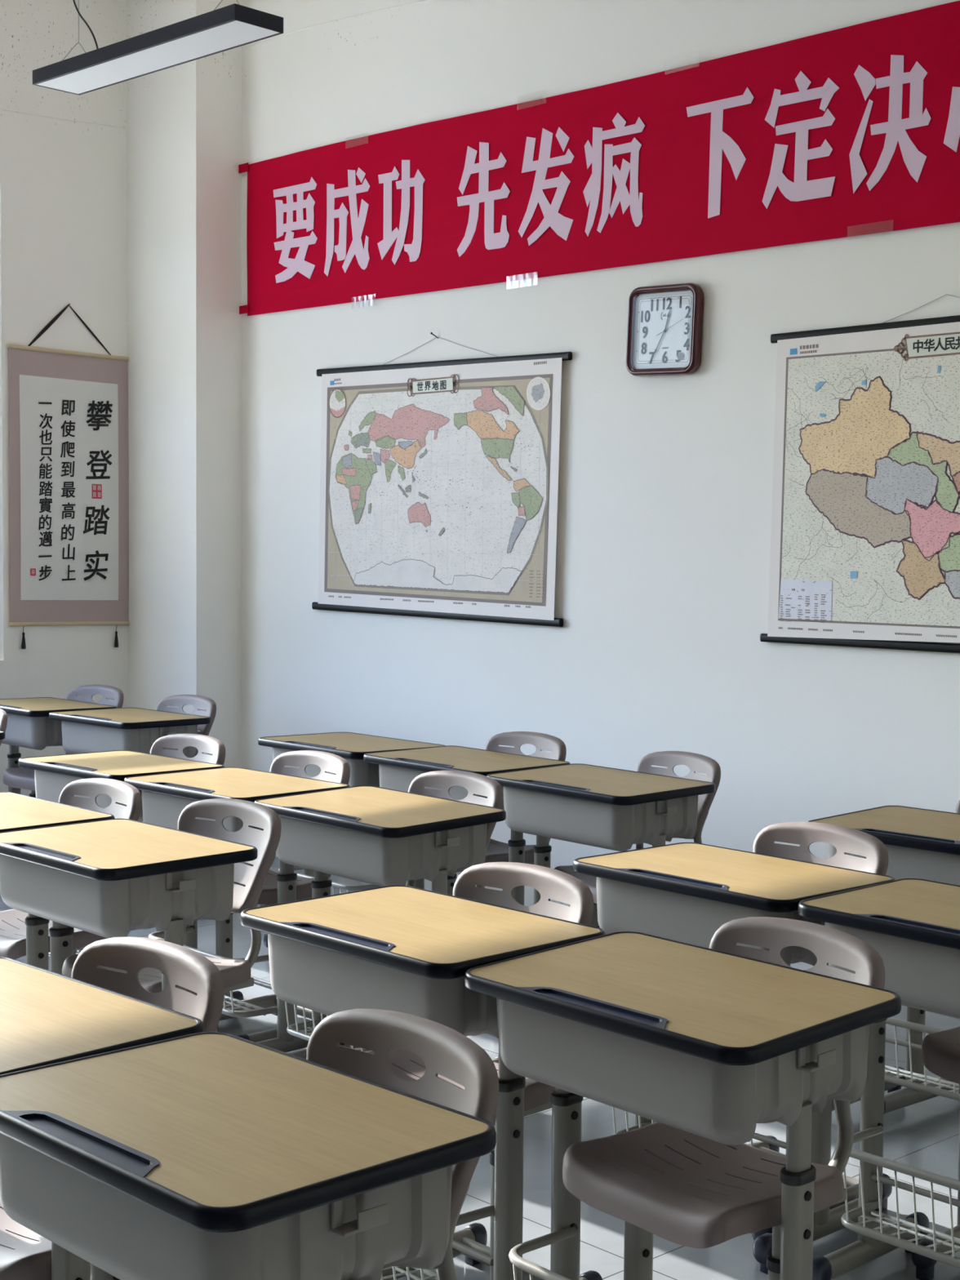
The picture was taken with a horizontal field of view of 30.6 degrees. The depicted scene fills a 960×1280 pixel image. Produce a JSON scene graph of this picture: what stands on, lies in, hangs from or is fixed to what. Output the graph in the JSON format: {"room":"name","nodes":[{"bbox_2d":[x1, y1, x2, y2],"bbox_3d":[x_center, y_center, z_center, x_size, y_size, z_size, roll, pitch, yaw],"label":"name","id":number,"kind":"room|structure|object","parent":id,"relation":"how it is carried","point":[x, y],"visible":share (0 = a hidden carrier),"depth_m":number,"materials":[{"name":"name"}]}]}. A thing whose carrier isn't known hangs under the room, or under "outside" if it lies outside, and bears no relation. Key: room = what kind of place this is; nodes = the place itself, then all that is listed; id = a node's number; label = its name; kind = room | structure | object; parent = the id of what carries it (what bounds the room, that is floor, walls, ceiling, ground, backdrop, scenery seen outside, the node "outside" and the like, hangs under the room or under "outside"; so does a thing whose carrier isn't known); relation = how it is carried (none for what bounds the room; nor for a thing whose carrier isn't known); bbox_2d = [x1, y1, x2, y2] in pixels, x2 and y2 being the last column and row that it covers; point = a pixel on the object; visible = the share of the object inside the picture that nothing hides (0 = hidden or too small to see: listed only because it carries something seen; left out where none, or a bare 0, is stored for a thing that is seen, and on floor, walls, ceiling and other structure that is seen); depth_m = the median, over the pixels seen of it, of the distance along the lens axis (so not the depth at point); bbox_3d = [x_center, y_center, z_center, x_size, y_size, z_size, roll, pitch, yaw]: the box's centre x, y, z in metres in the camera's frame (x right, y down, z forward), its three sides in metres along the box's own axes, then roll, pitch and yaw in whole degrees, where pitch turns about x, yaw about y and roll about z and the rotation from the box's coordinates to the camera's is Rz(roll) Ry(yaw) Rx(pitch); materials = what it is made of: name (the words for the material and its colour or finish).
{"room":"classroom","nodes":[
{"label":"classroom","id":0,"kind":"room"},
{"bbox_2d":[0,0,128,795],"bbox_3d":[-5.044,-0.971,5.523,9.400,4.150,0.250,-2,4,-43],"label":"wall","id":1,"kind":"structure","parent":0,"point":[63,183],"depth_m":8.17,"materials":[{"name":"white paint"}]},
{"bbox_2d":[2,108,126,128],"bbox_3d":[-1.931,-2.431,8.170,0.649,0.032,0.008,-2,4,-43],"label":"trim","id":2,"kind":"structure","parent":1,"relation":"attached to","point":[2,108],"depth_m":8.16,"materials":[{"name":"white paint"}]},
{"bbox_2d":[125,0,241,767],"bbox_3d":[-1.410,-1.091,8.331,0.251,4.150,0.592,-2,4,-43],"label":"pillar","id":3,"kind":"structure","parent":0,"point":[184,121],"depth_m":8.16,"materials":[{"name":"white paint"}]},
{"bbox_2d":[0,856,959,1279],"bbox_3d":[-1.827,1.370,2.170,9.800,0.120,9.740,-2,4,-43],"label":"floor","id":4,"kind":"structure","parent":0,"point":[924,1135],"depth_m":4.01,"materials":[{"name":"tile"}]},
{"bbox_2d":[0,731,4,739],"bbox_3d":[-2.041,0.704,6.380,0.407,0.762,0.593,-2,4,-43],"label":"student desk","id":5,"kind":"object","parent":4,"relation":"on","point":[2,733],"visible":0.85,"depth_m":6.27,"materials":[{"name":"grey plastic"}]},
{"bbox_2d":[0,708,7,745],"bbox_3d":[-1.988,0.668,6.468,0.428,0.826,0.376,-3,4,-45],"label":"chair","id":6,"kind":"object","parent":4,"relation":"on","point":[3,716],"visible":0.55,"depth_m":6.44,"materials":[{"name":"grey plastic"}]},
{"bbox_2d":[0,791,114,970],"bbox_3d":[-1.248,0.811,4.461,0.407,0.762,0.593,-2,4,-43],"label":"student desk","id":7,"kind":"object","parent":4,"relation":"on","point":[17,811],"visible":0.15,"depth_m":4.32,"materials":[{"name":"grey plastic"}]},
{"bbox_2d":[0,697,116,794],"bbox_3d":[-1.858,0.648,7.430,0.407,0.765,0.593,-2,4,-43],"label":"student desk","id":8,"kind":"object","parent":4,"relation":"on","point":[29,725],"visible":0.41,"depth_m":7.22,"materials":[{"name":"grey plastic"}]},
{"bbox_2d":[0,704,21,708],"bbox_3d":[-1.985,0.279,7.292,0.042,0.014,0.309,-2,4,-43],"label":"tray","id":9,"kind":"object","parent":8,"relation":"on","point":[2,706],"depth_m":7.25,"materials":[{"name":"black plastic"}]},
{"bbox_2d":[2,684,124,797],"bbox_3d":[-1.771,0.616,7.484,0.376,0.826,0.428,3,4,39],"label":"chair","id":10,"kind":"object","parent":4,"relation":"on","point":[20,777],"visible":0.26,"depth_m":7.51,"materials":[{"name":"grey plastic"}]},
{"bbox_2d":[0,777,141,959],"bbox_3d":[-1.126,0.783,4.561,0.428,0.810,0.376,-3,4,-45],"label":"chair","id":11,"kind":"object","parent":4,"relation":"on","point":[12,922],"visible":0.3,"depth_m":4.59,"materials":[{"name":"grey plastic"}]},
{"bbox_2d":[0,956,204,1279],"bbox_3d":[-0.731,0.916,2.565,0.593,0.762,0.407,3,4,45],"label":"student desk","id":12,"kind":"object","parent":4,"relation":"on","point":[47,1017],"visible":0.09,"depth_m":2.48,"materials":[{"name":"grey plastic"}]},
{"bbox_2d":[0,937,224,1279],"bbox_3d":[-0.631,0.888,2.632,0.376,0.812,0.428,3,4,42],"label":"chair","id":13,"kind":"object","parent":4,"relation":"on","point":[25,1254],"visible":0.26,"depth_m":2.69,"materials":[{"name":"grey plastic"}]},
{"bbox_2d":[18,750,224,955],"bbox_3d":[-1.121,0.758,5.469,0.407,0.765,0.593,-2,4,-44],"label":"student desk","id":14,"kind":"object","parent":4,"relation":"on","point":[52,773],"visible":0.23,"depth_m":5.41,"materials":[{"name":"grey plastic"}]},
{"bbox_2d":[38,761,97,771],"bbox_3d":[-1.247,0.390,5.329,0.042,0.014,0.309,-2,3,-44],"label":"tray","id":15,"kind":"object","parent":14,"relation":"on","point":[42,766],"depth_m":5.34,"materials":[{"name":"black plastic"}]},
{"bbox_2d":[0,818,257,991],"bbox_3d":[-0.832,0.838,3.991,0.407,0.766,0.593,-2,4,-43],"label":"student desk","id":16,"kind":"object","parent":4,"relation":"on","point":[108,878],"visible":0.66,"depth_m":3.84,"materials":[{"name":"grey plastic"}]},
{"bbox_2d":[1,842,80,861],"bbox_3d":[-0.959,0.470,3.853,0.042,0.014,0.309,-3,4,-43],"label":"tray","id":17,"kind":"object","parent":16,"relation":"on","point":[27,851],"depth_m":3.86,"materials":[{"name":"black plastic"}]},
{"bbox_2d":[48,707,211,757],"bbox_3d":[-1.395,0.676,6.975,0.407,0.765,0.593,-2,4,-44],"label":"student desk","id":18,"kind":"object","parent":4,"relation":"on","point":[131,729],"visible":0.49,"depth_m":6.83,"materials":[{"name":"grey plastic"}]},
{"bbox_2d":[66,714,111,720],"bbox_3d":[-1.520,0.308,6.835,0.042,0.014,0.309,-2,4,-44],"label":"tray","id":19,"kind":"object","parent":18,"relation":"on","point":[68,717],"depth_m":6.85,"materials":[{"name":"black plastic"}]},
{"bbox_2d":[62,798,281,1031],"bbox_3d":[-0.713,0.804,4.097,0.376,0.824,0.428,3,4,42],"label":"chair","id":20,"kind":"object","parent":4,"relation":"on","point":[236,973],"visible":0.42,"depth_m":4.09,"materials":[{"name":"grey plastic"}]},
{"bbox_2d":[155,694,216,755],"bbox_3d":[-1.305,0.644,7.024,0.376,0.826,0.428,3,4,42],"label":"chair","id":21,"kind":"object","parent":4,"relation":"on","point":[199,702],"visible":0.18,"depth_m":7.11,"materials":[{"name":"grey plastic"}]},
{"bbox_2d":[150,733,225,764],"bbox_3d":[-1.052,0.724,5.540,0.376,0.826,0.428,3,4,42],"label":"chair","id":22,"kind":"object","parent":4,"relation":"on","point":[204,744],"visible":0.15,"depth_m":5.65,"materials":[{"name":"grey plastic"}]},
{"bbox_2d":[124,767,350,1052],"bbox_3d":[-0.704,0.784,5.045,0.407,0.763,0.593,-2,4,-43],"label":"student desk","id":23,"kind":"object","parent":4,"relation":"on","point":[165,796],"visible":0.32,"depth_m":4.94,"materials":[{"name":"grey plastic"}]},
{"bbox_2d":[149,782,214,793],"bbox_3d":[-0.830,0.418,4.907,0.042,0.014,0.309,-3,4,-43],"label":"tray","id":24,"kind":"object","parent":23,"relation":"on","point":[154,787],"depth_m":4.92,"materials":[{"name":"black plastic"}]},
{"bbox_2d":[0,1031,496,1279],"bbox_3d":[-0.318,0.938,2.112,0.407,0.773,0.593,-2,4,-43],"label":"student desk","id":25,"kind":"object","parent":4,"relation":"on","point":[206,1155],"visible":1,"depth_m":1.98,"materials":[{"name":"brown wood"}]},
{"bbox_2d":[3,1110,159,1177],"bbox_3d":[-0.445,0.568,1.974,0.042,0.014,0.309,-2,3,-43],"label":"tray","id":26,"kind":"object","parent":25,"relation":"on","point":[87,1148],"depth_m":1.97,"materials":[{"name":"black plastic"}]},
{"bbox_2d":[215,750,350,1042],"bbox_3d":[-0.625,0.751,5.106,0.428,0.826,0.376,-2,4,-43],"label":"chair","id":27,"kind":"object","parent":4,"relation":"on","point":[326,762],"visible":0.23,"depth_m":5.18,"materials":[{"name":"grey plastic"}]},
{"bbox_2d":[257,732,445,947],"bbox_3d":[-0.450,0.730,6.096,0.407,0.764,0.593,-2,4,-42],"label":"student desk","id":28,"kind":"object","parent":4,"relation":"on","point":[352,747],"visible":0.22,"depth_m":5.98,"materials":[{"name":"grey plastic"}]},
{"bbox_2d":[279,740,336,748],"bbox_3d":[-0.580,0.361,5.961,0.042,0.014,0.309,-1,3,-42],"label":"tray","id":29,"kind":"object","parent":28,"relation":"on","point":[282,744],"depth_m":5.98,"materials":[{"name":"black plastic"}]},
{"bbox_2d":[254,785,506,1059],"bbox_3d":[-0.270,0.809,4.602,0.407,0.768,0.593,-2,4,-43],"label":"student desk","id":30,"kind":"object","parent":4,"relation":"on","point":[382,837],"visible":0.68,"depth_m":4.46,"materials":[{"name":"grey plastic"}]},
{"bbox_2d":[283,806,360,822],"bbox_3d":[-0.396,0.447,4.464,0.042,0.014,0.309,-4,6,-43],"label":"tray","id":31,"kind":"object","parent":30,"relation":"on","point":[306,814],"depth_m":4.47,"materials":[{"name":"black plastic"}]},
{"bbox_2d":[306,1008,498,1279],"bbox_3d":[-0.226,0.910,2.158,0.428,0.826,0.376,-2,4,-42],"label":"chair","id":32,"kind":"object","parent":4,"relation":"on","point":[445,1051],"visible":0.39,"depth_m":2.23,"materials":[{"name":"grey plastic"}]},
{"bbox_2d":[240,884,605,1279],"bbox_3d":[-0.114,0.887,3.193,0.407,0.764,0.593,-2,4,-42],"label":"student desk","id":33,"kind":"object","parent":4,"relation":"on","point":[407,949],"visible":0.45,"depth_m":3.04,"materials":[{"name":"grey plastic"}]},
{"bbox_2d":[281,921,395,951],"bbox_3d":[-0.242,0.520,3.057,0.042,0.014,0.309,-3,4,-42],"label":"tray","id":34,"kind":"object","parent":33,"relation":"on","point":[317,934],"depth_m":3.06,"materials":[{"name":"black plastic"}]},
{"bbox_2d":[353,770,503,1062],"bbox_3d":[-0.187,0.778,4.659,0.428,0.826,0.376,-2,4,-43],"label":"chair","id":35,"kind":"object","parent":4,"relation":"on","point":[474,783],"visible":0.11,"depth_m":4.75,"materials":[{"name":"grey plastic"}]},
{"bbox_2d":[363,745,570,905],"bbox_3d":[-0.050,0.758,5.639,0.407,0.764,0.593,-2,4,-42],"label":"student desk","id":36,"kind":"object","parent":4,"relation":"on","point":[397,769],"visible":0.2,"depth_m":5.57,"materials":[{"name":"grey plastic"}]},
{"bbox_2d":[389,757,453,767],"bbox_3d":[-0.178,0.390,5.503,0.042,0.014,0.309,-2,4,-42],"label":"tray","id":37,"kind":"object","parent":36,"relation":"on","point":[393,762],"depth_m":5.52,"materials":[{"name":"black plastic"}]},
{"bbox_2d":[367,862,602,1279],"bbox_3d":[-0.039,0.853,3.258,0.428,0.826,0.376,-2,4,-43],"label":"chair","id":38,"kind":"object","parent":4,"relation":"on","point":[551,883],"visible":0.16,"depth_m":3.33,"materials":[{"name":"grey plastic"}]},
{"bbox_2d":[447,731,566,895],"bbox_3d":[0.030,0.724,5.699,0.428,0.826,0.376,-2,4,-43],"label":"chair","id":39,"kind":"object","parent":4,"relation":"on","point":[496,851],"visible":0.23,"depth_m":5.76,"materials":[{"name":"grey plastic"}]},
{"bbox_2d":[486,763,715,904],"bbox_3d":[0.346,0.786,5.172,0.407,0.763,0.593,-2,4,-41],"label":"student desk","id":40,"kind":"object","parent":4,"relation":"on","point":[614,809],"visible":0.67,"depth_m":5.03,"materials":[{"name":"grey plastic"}]},
{"bbox_2d":[516,779,590,791],"bbox_3d":[0.216,0.423,5.039,0.042,0.014,0.309,-3,5,-41],"label":"tray","id":41,"kind":"object","parent":40,"relation":"on","point":[525,785],"depth_m":5.05,"materials":[{"name":"black plastic"}]},
{"bbox_2d":[554,751,720,928],"bbox_3d":[0.474,0.756,5.295,0.428,0.812,0.376,-2,4,-35],"label":"chair","id":42,"kind":"object","parent":4,"relation":"on","point":[697,762],"visible":0.21,"depth_m":5.32,"materials":[{"name":"grey plastic"}]},
{"bbox_2d":[464,931,901,1279],"bbox_3d":[0.304,0.912,2.765,0.407,0.766,0.593,-2,4,-42],"label":"student desk","id":43,"kind":"object","parent":4,"relation":"on","point":[714,1045],"visible":0.99,"depth_m":2.63,"materials":[{"name":"grey plastic"}]},
{"bbox_2d":[517,986,668,1029],"bbox_3d":[0.175,0.554,2.630,0.042,0.014,0.309,-5,6,-42],"label":"tray","id":44,"kind":"object","parent":43,"relation":"on","point":[588,1009],"depth_m":2.63,"materials":[{"name":"black plastic"}]},
{"bbox_2d":[562,916,884,1279],"bbox_3d":[0.392,0.885,2.817,0.428,0.816,0.376,-2,4,-39],"label":"chair","id":45,"kind":"object","parent":4,"relation":"on","point":[673,1184],"visible":0.64,"depth_m":2.78,"materials":[{"name":"grey plastic"}]},
{"bbox_2d":[573,842,895,1274],"bbox_3d":[0.532,0.864,3.757,0.407,0.759,0.593,-2,4,-42],"label":"student desk","id":46,"kind":"object","parent":4,"relation":"on","point":[684,892],"visible":0.39,"depth_m":3.65,"materials":[{"name":"grey plastic"}]},
{"bbox_2d":[617,868,728,890],"bbox_3d":[0.404,0.498,3.621,0.042,0.014,0.309,-2,4,-42],"label":"tray","id":47,"kind":"object","parent":46,"relation":"on","point":[648,877],"depth_m":3.62,"materials":[{"name":"black plastic"}]},
{"bbox_2d":[748,822,892,1239],"bbox_3d":[0.627,0.830,3.800,0.428,0.826,0.376,-2,4,-40],"label":"chair","id":48,"kind":"object","parent":4,"relation":"on","point":[845,839],"visible":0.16,"depth_m":3.88,"materials":[{"name":"grey plastic"}]},
{"bbox_2d":[798,878,959,1279],"bbox_3d":[0.940,0.890,3.296,0.407,0.764,0.593,-2,4,-43],"label":"student desk","id":49,"kind":"object","parent":4,"relation":"on","point":[913,924],"visible":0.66,"depth_m":3.30,"materials":[{"name":"grey plastic"}]},
{"bbox_2d":[853,913,959,934],"bbox_3d":[0.813,0.523,3.158,0.042,0.014,0.309,-2,5,-43],"label":"tray","id":50,"kind":"object","parent":49,"relation":"on","point":[882,923],"depth_m":3.19,"materials":[{"name":"black plastic"}]},
{"bbox_2d":[807,805,959,1122],"bbox_3d":[1.147,0.837,4.316,0.407,0.765,0.593,-2,4,-44],"label":"student desk","id":51,"kind":"object","parent":4,"relation":"on","point":[920,843],"visible":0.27,"depth_m":4.22,"materials":[{"name":"grey plastic"}]},
{"bbox_2d":[854,828,959,844],"bbox_3d":[1.022,0.472,4.176,0.042,0.014,0.309,-3,5,-44],"label":"tray","id":52,"kind":"object","parent":51,"relation":"on","point":[886,836],"depth_m":4.17,"materials":[{"name":"black plastic"}]},
{"bbox_2d":[884,799,959,1114],"bbox_3d":[1.241,0.803,4.360,0.428,0.830,0.376,-2,4,-40],"label":"chair","id":53,"kind":"object","parent":4,"relation":"on","point":[904,1097],"visible":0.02,"depth_m":4.45,"materials":[{"name":"grey metal"}]},
{"bbox_2d":[911,1026,959,1279],"bbox_3d":[1.130,0.852,3.457,0.428,0.826,0.376,-2,4,-43],"label":"chair","id":54,"kind":"object","parent":4,"relation":"on","point":[940,1051],"visible":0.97,"depth_m":3.44,"materials":[{"name":"grey plastic"}]},
{"bbox_2d":[240,0,959,969],"bbox_3d":[1.702,-0.907,5.326,0.200,4.150,9.740,-2,4,-43],"label":"wall","id":55,"kind":"structure","parent":0,"point":[664,495],"depth_m":6.51,"materials":[{"name":"white paint"}]},
{"bbox_2d":[242,0,431,48],"bbox_3d":[-0.590,-2.664,7.564,0.009,0.088,1.488,-2,4,-43],"label":"trim","id":56,"kind":"structure","parent":55,"relation":"attached to","point":[423,1],"depth_m":7.58,"materials":[{"name":"white paint"}]},
{"bbox_2d":[238,0,959,315],"bbox_3d":[0.349,-1.730,6.575,0.008,0.758,4.311,-2,4,-43],"label":"banner","id":57,"kind":"object","parent":55,"relation":"attached to","point":[851,131],"visible":1,"depth_m":6.34,"materials":[{"name":"red fabric"}]},
{"bbox_2d":[626,282,704,376],"bbox_3d":[0.657,-1.106,6.260,0.041,0.329,0.341,-2,4,-43],"label":"wall clock","id":58,"kind":"object","parent":55,"relation":"attached to","point":[664,330],"visible":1,"depth_m":6.25,"materials":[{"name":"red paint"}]},
{"bbox_2d":[760,293,959,653],"bbox_3d":[1.431,-0.517,5.465,0.029,1.114,1.358,-2,4,-43],"label":"map","id":59,"kind":"object","parent":55,"relation":"attached to","point":[865,531],"visible":1,"depth_m":5.64,"materials":[{"name":"white paper"}]},
{"bbox_3d":[-0.186,-1.247,7.173,0.030,0.025,0.019,-2,4,-43],"label":"nail","id":60,"kind":"object","parent":55,"relation":"attached to","visible":0},
{"bbox_2d":[311,337,572,626],"bbox_3d":[-0.201,-0.662,7.212,0.029,1.161,1.573,-2,4,-43],"label":"world map","id":61,"kind":"object","parent":60,"relation":"hanging from","point":[439,479],"visible":1,"depth_m":7.14,"materials":[{"name":"white paper"}]},
{"bbox_3d":[-1.793,-2.894,1.945,9.800,0.120,9.740,-2,4,-43],"label":"ceiling","id":62,"kind":"structure","parent":0,"visible":0},
{"bbox_2d":[32,0,283,95],"bbox_3d":[-1.153,-2.543,6.132,1.196,1.013,0.207,3,4,44],"label":"pendant lamp","id":63,"kind":"object","parent":62,"relation":"hanging from","point":[234,25],"visible":1,"depth_m":6.07,"materials":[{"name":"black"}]},
{"bbox_3d":[-1.927,-1.573,8.214,0.005,0.008,0.017,-2,4,-43],"label":"nail","id":64,"kind":"object","parent":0,"visible":0},
{"bbox_2d":[6,304,129,648],"bbox_3d":[-1.928,-0.765,8.257,0.643,1.618,0.022,-2,4,-43],"label":"scroll","id":65,"kind":"object","parent":64,"relation":"hanging from","point":[68,410],"visible":1,"depth_m":8.25,"materials":[{"name":"white paper"}]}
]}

